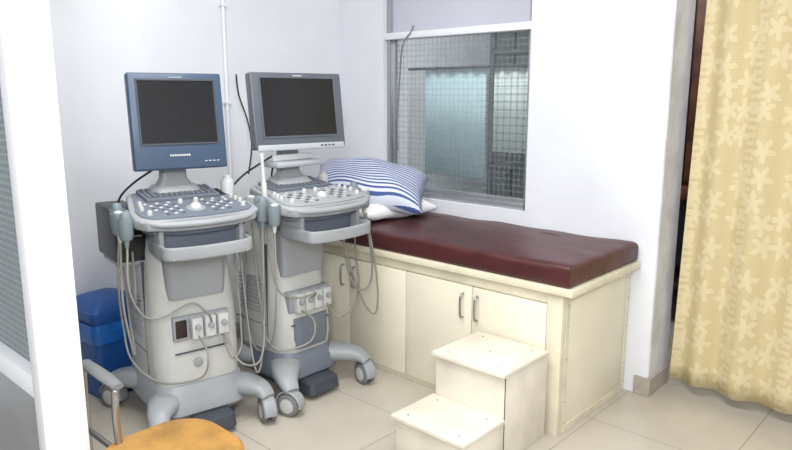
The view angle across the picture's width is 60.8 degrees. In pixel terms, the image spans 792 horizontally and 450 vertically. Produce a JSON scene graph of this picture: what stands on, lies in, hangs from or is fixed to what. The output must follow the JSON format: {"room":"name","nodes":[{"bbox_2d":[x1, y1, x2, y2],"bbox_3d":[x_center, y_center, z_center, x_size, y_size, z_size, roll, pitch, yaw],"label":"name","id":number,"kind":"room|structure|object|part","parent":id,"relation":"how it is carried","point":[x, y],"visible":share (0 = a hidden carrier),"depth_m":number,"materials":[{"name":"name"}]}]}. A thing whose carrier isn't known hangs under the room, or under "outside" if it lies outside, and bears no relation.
{"room":"radiology room","nodes":[
{"label":"radiology room","id":0,"kind":"room"},
{"bbox_2d":[235,74,251,173],"bbox_3d":[-0.875,-0.596,3.976,0.076,0.574,0.207,-6,12,-27],"label":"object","id":1,"kind":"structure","parent":0,"point":[235,74],"depth_m":4.02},
{"bbox_2d":[48,0,489,322],"bbox_3d":[-1.455,-0.641,3.591,0.120,2.900,6.800,10,15,42],"label":"wall","id":2,"kind":"structure","parent":0,"point":[95,43],"depth_m":3.72,"materials":[{"name":"paint"}]},
{"bbox_2d":[218,0,233,260],"bbox_3d":[-0.994,-0.960,3.928,0.030,2.400,0.040,10,15,42],"label":"conduit","id":3,"kind":"object","parent":2,"relation":"attached to","point":[222,4],"depth_m":3.95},
{"bbox_2d":[236,322,242,337],"bbox_3d":[-1.440,0.752,3.776,0.012,0.095,1.700,10,15,42],"label":"baseboard","id":4,"kind":"structure","parent":2,"relation":"attached to","point":[237,323],"depth_m":4.25,"materials":[{"name":"tile"}]},
{"bbox_2d":[392,40,397,163],"bbox_3d":[-0.007,-0.714,4.410,0.025,0.955,0.025,10,15,42],"label":"stile","id":5,"kind":"object","parent":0,"point":[394,42],"depth_m":4.38,"materials":[{"name":"grey metal"}]},
{"bbox_2d":[88,298,791,449],"bbox_3d":[0.488,1.170,2.120,5.400,0.100,6.800,10,15,42],"label":"floor","id":6,"kind":"structure","parent":0,"point":[351,415],"depth_m":3.16,"materials":[{"name":"tile"}]},
{"bbox_2d":[0,0,89,449],"bbox_3d":[-1.004,-0.297,1.862,0.060,2.880,0.125,10,15,42],"label":"door frame","id":7,"kind":"structure","parent":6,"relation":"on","point":[27,68],"depth_m":1.89,"materials":[{"name":"white paint"}]},
{"bbox_2d":[76,288,132,398],"bbox_3d":[-1.479,0.596,3.464,0.300,0.520,0.292,9,14,38],"label":"waste bin","id":8,"kind":"object","parent":6,"relation":"on","point":[102,342],"visible":0.45,"depth_m":3.33,"materials":[{"name":"blue plastic"}]},
{"bbox_3d":[-1.479,0.367,3.420,0.284,0.055,0.274,9,14,38],"label":"lid","id":9,"kind":"part","parent":8,"relation":"part of","materials":[{"name":"blue plastic"}]},
{"bbox_2d":[82,359,244,449],"bbox_3d":[-0.790,0.784,2.212,0.642,0.626,0.400,10,15,42],"label":"armchair","id":10,"kind":"object","parent":6,"relation":"on","point":[188,433],"visible":0.94,"depth_m":2.16,"materials":[{"name":"metal"}]},
{"bbox_3d":[-0.957,0.733,2.248,0.310,0.019,0.020,10,15,42],"label":"rail","id":11,"kind":"part","parent":10,"relation":"part of","materials":[{"name":"metal"}]},
{"bbox_3d":[-0.701,0.721,2.116,0.400,0.053,0.400,10,15,42],"label":"seat","id":12,"kind":"part","parent":10,"relation":"part of","materials":[{"name":"orange fabric"}]},
{"bbox_2d":[95,72,277,428],"bbox_3d":[-0.981,0.119,3.100,0.676,1.594,0.748,-8,14,-37],"label":"machine","id":13,"kind":"object","parent":6,"relation":"on","point":[174,237],"visible":0.9,"depth_m":2.97,"materials":[{"name":"grey plastic"}]},
{"bbox_2d":[110,212,119,235],"bbox_3d":[-1.138,-0.004,2.772,0.062,0.090,0.062,-8,14,-37],"label":"probe","id":14,"kind":"object","parent":13,"relation":"on","point":[113,216],"depth_m":2.74,"materials":[{"name":"grey plastic"}]},
{"bbox_2d":[109,208,124,228],"bbox_3d":[-1.171,-0.022,2.839,0.062,0.090,0.062,-8,14,-37],"label":"cup","id":15,"kind":"object","parent":13,"relation":"on","point":[112,210],"depth_m":2.81,"materials":[{"name":"grey plastic"}]},
{"bbox_3d":[-1.282,0.734,3.263,0.273,0.106,0.170,1,11,4],"label":"leg","id":16,"kind":"part","parent":13,"relation":"part of","materials":[{"name":"grey plastic"}]},
{"bbox_2d":[117,217,133,240],"bbox_3d":[-1.088,0.016,2.719,0.062,0.090,0.062,-8,14,-37],"label":"probe","id":17,"kind":"object","parent":13,"relation":"on","point":[125,225],"depth_m":2.70,"materials":[{"name":"grey plastic"}]},
{"bbox_3d":[-1.018,0.794,2.952,0.170,0.106,0.294,1,11,3],"label":"leg","id":18,"kind":"part","parent":13,"relation":"part of","materials":[{"name":"grey plastic"}]},
{"bbox_2d":[124,72,226,171],"bbox_3d":[-0.968,-0.457,2.988,0.405,0.421,0.101,-7,13,-31],"label":"monitor","id":19,"kind":"object","parent":13,"relation":"on","point":[176,122],"depth_m":2.96,"materials":[{"name":"blue plastic"}]},
{"bbox_3d":[-0.863,0.449,2.955,0.028,0.028,0.014,-8,14,-37],"label":"connector knob","id":20,"kind":"part","parent":13,"relation":"part of","materials":[{"name":"grey plastic"}]},
{"bbox_2d":[147,222,251,261],"bbox_3d":[-0.856,0.044,2.909,0.342,0.137,0.414,10,15,42],"label":"tray","id":21,"kind":"object","parent":13,"relation":"on","point":[171,241],"depth_m":2.82,"materials":[{"name":"grey plastic"}]},
{"bbox_3d":[-0.879,0.444,3.033,0.260,0.110,0.042,-8,14,-37],"label":"connector panel","id":22,"kind":"part","parent":13,"relation":"part of","materials":[{"name":"grey plastic"}]},
{"bbox_3d":[-0.816,0.442,2.991,0.028,0.028,0.014,-8,14,-37],"label":"connector knob","id":23,"kind":"part","parent":13,"relation":"part of","materials":[{"name":"grey plastic"}]},
{"bbox_3d":[-0.768,0.435,3.027,0.028,0.028,0.014,-8,14,-37],"label":"connector knob","id":24,"kind":"part","parent":13,"relation":"part of","materials":[{"name":"grey plastic"}]},
{"bbox_2d":[220,175,234,193],"bbox_3d":[-0.797,-0.189,3.188,0.064,0.095,0.064,-8,14,-37],"label":"bottle","id":25,"kind":"object","parent":13,"relation":"on","point":[227,183],"depth_m":3.16,"materials":[{"name":"white plastic"}]},
{"bbox_2d":[244,197,253,202],"bbox_3d":[-0.680,-0.086,3.170,0.062,0.090,0.062,-8,14,-37],"label":"cup","id":26,"kind":"object","parent":13,"relation":"on","point":[250,199],"depth_m":3.14,"materials":[{"name":"grey plastic"}]},
{"bbox_3d":[-0.709,0.749,3.184,0.294,0.106,0.170,2,11,12],"label":"leg","id":27,"kind":"part","parent":13,"relation":"part of","materials":[{"name":"grey plastic"}]},
{"bbox_2d":[234,72,378,416],"bbox_3d":[-0.524,0.049,3.434,0.818,1.605,0.686,10,15,42],"label":"machine","id":28,"kind":"object","parent":6,"relation":"on","point":[289,113],"visible":0.9,"depth_m":3.33,"materials":[{"name":"grey plastic"}]},
{"bbox_3d":[-0.858,0.676,3.566,0.273,0.106,0.170,-1,11,-6],"label":"leg","id":29,"kind":"part","parent":28,"relation":"part of","materials":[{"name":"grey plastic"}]},
{"bbox_2d":[255,201,268,221],"bbox_3d":[-0.608,-0.060,3.062,0.062,0.090,0.062,10,15,42],"label":"cup","id":30,"kind":"object","parent":28,"relation":"on","point":[262,205],"depth_m":3.04,"materials":[{"name":"grey plastic"}]},
{"bbox_2d":[267,205,280,225],"bbox_3d":[-0.546,-0.042,3.021,0.062,0.090,0.062,10,15,42],"label":"cup","id":31,"kind":"object","parent":28,"relation":"on","point":[273,211],"depth_m":3.00,"materials":[{"name":"grey plastic"}]},
{"bbox_3d":[-0.542,0.726,3.304,0.170,0.106,0.294,-1,11,-7],"label":"leg","id":32,"kind":"part","parent":28,"relation":"part of","materials":[{"name":"grey plastic"}]},
{"bbox_2d":[245,72,344,150],"bbox_3d":[-0.489,-0.557,3.292,0.190,0.361,0.505,10,15,42],"label":"monitor","id":33,"kind":"object","parent":28,"relation":"on","point":[287,111],"depth_m":3.24,"materials":[{"name":"grey plastic"}]},
{"bbox_3d":[-0.455,0.368,3.430,0.055,0.110,0.260,10,15,42],"label":"connector panel","id":34,"kind":"part","parent":28,"relation":"part of","materials":[{"name":"grey plastic"}]},
{"bbox_3d":[-0.534,0.513,3.525,0.318,0.160,0.236,10,15,42],"label":"panel","id":35,"kind":"part","parent":28,"relation":"part of","materials":[{"name":"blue plastic"}]},
{"bbox_2d":[319,170,327,181],"bbox_3d":[-0.382,-0.248,3.561,0.048,0.080,0.048,10,15,42],"label":"bottle","id":36,"kind":"object","parent":28,"relation":"on","point":[323,176],"depth_m":3.54,"materials":[{"name":"white plastic"}]},
{"bbox_2d":[278,209,370,243],"bbox_3d":[-0.341,-0.020,3.241,0.304,0.137,0.396,10,15,42],"label":"tray","id":37,"kind":"object","parent":28,"relation":"on","point":[312,226],"depth_m":3.15,"materials":[{"name":"grey plastic"}]},
{"bbox_3d":[-0.279,0.672,3.586,0.294,0.106,0.170,0,11,2],"label":"leg","id":38,"kind":"part","parent":28,"relation":"part of","materials":[{"name":"grey plastic"}]},
{"bbox_2d":[359,189,369,207],"bbox_3d":[-0.165,-0.135,3.477,0.062,0.090,0.062,10,15,42],"label":"cup","id":39,"kind":"object","parent":28,"relation":"on","point":[366,191],"depth_m":3.45,"materials":[{"name":"grey plastic"}]},
{"bbox_2d":[391,331,548,449],"bbox_3d":[0.323,0.766,2.890,0.380,0.403,0.613,10,15,42],"label":"step stool","id":40,"kind":"object","parent":6,"relation":"on","point":[490,394],"visible":1,"depth_m":2.82,"materials":[{"name":"paint"}]},
{"bbox_2d":[321,212,640,436],"bbox_3d":[0.176,0.379,3.860,2.165,0.795,0.716,10,15,42],"label":"bed","id":41,"kind":"object","parent":6,"relation":"on","point":[444,279],"visible":0.65,"depth_m":3.31,"materials":[{"name":"beige laminate"}]},
{"bbox_3d":[-0.418,0.436,3.991,0.424,0.565,0.018,10,15,42],"label":"door","id":42,"kind":"part","parent":41,"relation":"part of","materials":[{"name":"beige laminate"}]},
{"bbox_3d":[-0.306,0.282,3.823,0.012,0.132,0.036,10,15,42],"label":"handle","id":43,"kind":"part","parent":41,"relation":"part of","materials":[{"name":"metal"}]},
{"bbox_3d":[-0.239,0.294,3.763,0.012,0.132,0.036,10,15,42],"label":"handle","id":44,"kind":"part","parent":41,"relation":"part of","materials":[{"name":"metal"}]},
{"bbox_3d":[-0.102,0.491,3.705,0.424,0.565,0.018,10,15,42],"label":"door","id":45,"kind":"part","parent":41,"relation":"part of","materials":[{"name":"beige laminate"}]},
{"bbox_2d":[359,199,437,220],"bbox_3d":[-0.075,-0.113,4.033,0.540,0.128,0.400,-8,14,-37],"label":"pillow","id":46,"kind":"object","parent":41,"relation":"on","point":[374,212],"visible":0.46,"depth_m":3.82,"materials":[{"name":"white fabric"}]},
{"bbox_2d":[317,157,429,214],"bbox_3d":[-0.162,-0.241,3.998,0.703,0.300,0.419,1,11,5],"label":"pillow","id":47,"kind":"object","parent":46,"relation":"on","point":[396,187],"visible":0.75,"depth_m":3.86,"materials":[{"name":"fabric"}]},
{"bbox_3d":[-0.056,0.191,3.608,2.110,0.050,0.012,10,15,42],"label":"rail","id":48,"kind":"part","parent":41,"relation":"part of","materials":[{"name":"beige wood"}]},
{"bbox_3d":[0.213,0.545,3.421,0.419,0.565,0.018,10,15,42],"label":"door","id":49,"kind":"part","parent":41,"relation":"part of","materials":[{"name":"beige laminate"}]},
{"bbox_3d":[0.316,0.390,3.261,0.012,0.132,0.036,10,15,42],"label":"handle","id":50,"kind":"part","parent":41,"relation":"part of","materials":[{"name":"metal"}]},
{"bbox_3d":[0.379,0.401,3.205,0.012,0.132,0.036,10,15,42],"label":"handle","id":51,"kind":"part","parent":41,"relation":"part of","materials":[{"name":"metal"}]},
{"bbox_3d":[0.175,0.039,3.804,2.150,0.105,0.688,10,15,42],"label":"mattress","id":52,"kind":"part","parent":41,"relation":"part of","materials":[{"name":"brown leather"}]},
{"bbox_3d":[0.518,0.599,3.145,0.399,0.565,0.018,10,15,42],"label":"door","id":53,"kind":"part","parent":41,"relation":"part of","materials":[{"name":"beige laminate"}]},
{"bbox_3d":[0.701,0.618,2.991,0.074,0.655,0.038,10,15,42],"label":"corner post","id":54,"kind":"part","parent":41,"relation":"part of","materials":[{"name":"beige wood"}]},
{"bbox_3d":[0.959,0.575,3.214,0.006,0.655,0.645,10,15,42],"label":"trim","id":55,"kind":"part","parent":41,"relation":"part of","materials":[{"name":"beige wood"}]},
{"bbox_2d":[486,32,528,196],"bbox_3d":[1.113,-0.557,5.007,0.840,2.200,0.300,10,15,42],"label":"metal rack","id":56,"kind":"object","parent":6,"relation":"on","point":[512,52],"visible":0.16,"depth_m":5.14,"materials":[{"name":"metal"}]},
{"bbox_2d":[673,0,706,288],"bbox_3d":[2.133,-0.472,4.303,1.400,2.300,0.600,10,15,42],"label":"tall cabinet","id":57,"kind":"object","parent":6,"relation":"on","point":[700,9],"visible":0.06,"depth_m":4.20,"materials":[{"name":"brown wood"}]},
{"bbox_2d":[673,266,679,288],"bbox_3d":[2.140,0.396,4.478,1.300,0.030,0.500,10,15,42],"label":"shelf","id":58,"kind":"object","parent":57,"relation":"attached to","point":[677,269],"depth_m":4.60,"materials":[{"name":"brown wood"}]},
{"bbox_2d":[680,185,688,199],"bbox_3d":[2.133,-0.217,4.352,1.400,0.080,0.600,10,15,42],"label":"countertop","id":59,"kind":"structure","parent":57,"relation":"on","point":[684,189],"depth_m":4.25,"materials":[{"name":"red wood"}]},
{"bbox_3d":[1.990,-0.899,4.061,0.400,1.310,0.025,10,15,42],"label":"door","id":60,"kind":"part","parent":57,"relation":"part of","materials":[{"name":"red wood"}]},
{"bbox_3d":[-1.538,0.985,2.605,1.385,0.080,0.090,10,15,42],"label":"rail","id":61,"kind":"object","parent":6,"relation":"on","visible":0},
{"bbox_2d":[0,372,39,449],"bbox_3d":[-1.540,-0.428,2.331,1.385,2.800,0.015,10,15,42],"label":"panel","id":62,"kind":"object","parent":61,"relation":"on","point":[18,421],"depth_m":2.29,"materials":[{"name":"metal"}]},
{"bbox_2d":[0,341,33,397],"bbox_3d":[-1.538,0.401,2.493,1.385,0.070,0.090,10,15,42],"label":"rail","id":63,"kind":"object","parent":62,"relation":"on","point":[13,365],"visible":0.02,"depth_m":2.14,"materials":[{"name":"white paint"}]},
{"bbox_2d":[0,87,29,361],"bbox_3d":[-1.539,-0.384,2.340,1.385,1.530,0.006,10,15,42],"label":"pane","id":64,"kind":"object","parent":63,"relation":"on","point":[13,329],"visible":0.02,"depth_m":2.13,"materials":[{"name":"grey glass"}]},
{"bbox_2d":[408,64,527,178],"bbox_3d":[0.558,-0.685,4.534,1.580,0.750,0.020,10,15,42],"label":"curtain","id":65,"kind":"object","parent":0,"point":[455,108],"visible":0.82,"depth_m":4.58,"materials":[{"name":"fabric"}]},
{"bbox_3d":[0.403,-0.701,4.674,0.520,0.730,0.008,10,15,42],"label":"pale blue panel","id":66,"kind":"part","parent":65,"relation":"part of","materials":[{"name":"blue fabric"}]},
{"bbox_3d":[0.558,-1.044,4.464,1.580,0.018,0.020,10,15,42],"label":"curtain rail","id":67,"kind":"part","parent":65,"relation":"part of","materials":[{"name":"plastic"}]},
{"bbox_3d":[0.772,-0.733,4.321,0.355,0.545,0.008,10,15,42],"label":"check panel","id":68,"kind":"part","parent":65,"relation":"part of","materials":[{"name":"grey fabric"}]},
{"bbox_2d":[339,0,675,390],"bbox_3d":[1.606,-0.530,3.015,5.180,2.900,0.240,10,15,42],"label":"wall","id":69,"kind":"structure","parent":0,"point":[599,81],"depth_m":3.45,"materials":[{"name":"paint"}]},
{"bbox_2d":[387,0,392,162],"bbox_3d":[-0.029,-0.951,4.381,0.030,1.490,0.060,10,15,42],"label":"frame","id":70,"kind":"object","parent":69,"relation":"attached to","point":[389,2],"visible":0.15,"depth_m":4.36,"materials":[{"name":"metal"}]},
{"bbox_2d":[384,21,531,39],"bbox_3d":[0.351,-1.137,3.973,1.085,0.040,0.085,10,15,42],"label":"transom","id":71,"kind":"object","parent":69,"relation":"attached to","point":[518,26],"visible":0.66,"depth_m":3.90,"materials":[{"name":"white paint"}]},
{"bbox_2d":[397,25,413,149],"bbox_3d":[0.054,-0.853,4.240,0.127,0.772,0.020,7,13,32],"label":"hanging cable","id":72,"kind":"object","parent":71,"relation":"hanging from","point":[407,36],"visible":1,"depth_m":4.24,"materials":[{"name":"grey plastic"}]},
{"bbox_2d":[393,0,530,32],"bbox_3d":[0.361,-1.372,3.938,1.025,0.435,0.004,10,15,42],"label":"glass","id":73,"kind":"object","parent":71,"relation":"on","point":[423,14],"visible":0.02,"depth_m":3.97,"materials":[{"name":"glass"}]},
{"bbox_2d":[422,191,524,209],"bbox_3d":[0.360,-0.169,4.168,1.085,0.035,0.060,10,15,42],"label":"frame","id":74,"kind":"object","parent":69,"relation":"attached to","point":[495,203],"visible":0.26,"depth_m":4.03,"materials":[{"name":"metal"}]},
{"bbox_2d":[424,187,523,203],"bbox_3d":[0.371,-0.197,4.156,1.000,0.025,0.025,10,15,42],"label":"window sill","id":75,"kind":"structure","parent":69,"relation":"in","point":[427,189],"depth_m":4.05,"materials":[{"name":"grey metal"}]},
{"bbox_3d":[0.371,-0.197,4.156,1.000,0.025,0.025,10,15,42],"label":"rail","id":76,"kind":"part","parent":75,"relation":"part of","materials":[{"name":"metal"}]},
{"bbox_2d":[523,0,531,210],"bbox_3d":[0.748,-0.816,3.680,0.030,1.490,0.060,10,15,42],"label":"frame","id":77,"kind":"object","parent":69,"relation":"attached to","point":[531,0],"visible":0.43,"depth_m":3.69,"materials":[{"name":"metal"}]},
{"bbox_2d":[633,365,668,396],"bbox_3d":[2.404,0.988,2.552,3.000,0.095,0.252,10,15,42],"label":"baseboard","id":78,"kind":"structure","parent":69,"relation":"attached to","point":[643,386],"depth_m":3.44,"materials":[{"name":"tile"}]},
{"bbox_2d":[647,0,695,377],"bbox_3d":[1.355,-0.230,3.310,0.006,2.200,0.237,10,15,42],"label":"trim","id":79,"kind":"structure","parent":69,"relation":"attached to","point":[684,17],"depth_m":3.30,"materials":[{"name":"paint"}]},
{"bbox_2d":[669,0,791,414],"bbox_3d":[1.839,-0.238,2.886,1.290,2.266,0.102,10,15,42],"label":"door curtain","id":80,"kind":"object","parent":69,"relation":"hanging from","point":[732,337],"visible":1,"depth_m":3.14,"materials":[{"name":"yellow fabric"}]},
{"bbox_2d":[494,31,686,298],"bbox_3d":[2.763,-0.768,4.251,5.180,2.900,0.100,10,15,42],"label":"wall","id":81,"kind":"structure","parent":0,"point":[522,36],"depth_m":5.77,"materials":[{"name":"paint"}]}
]}

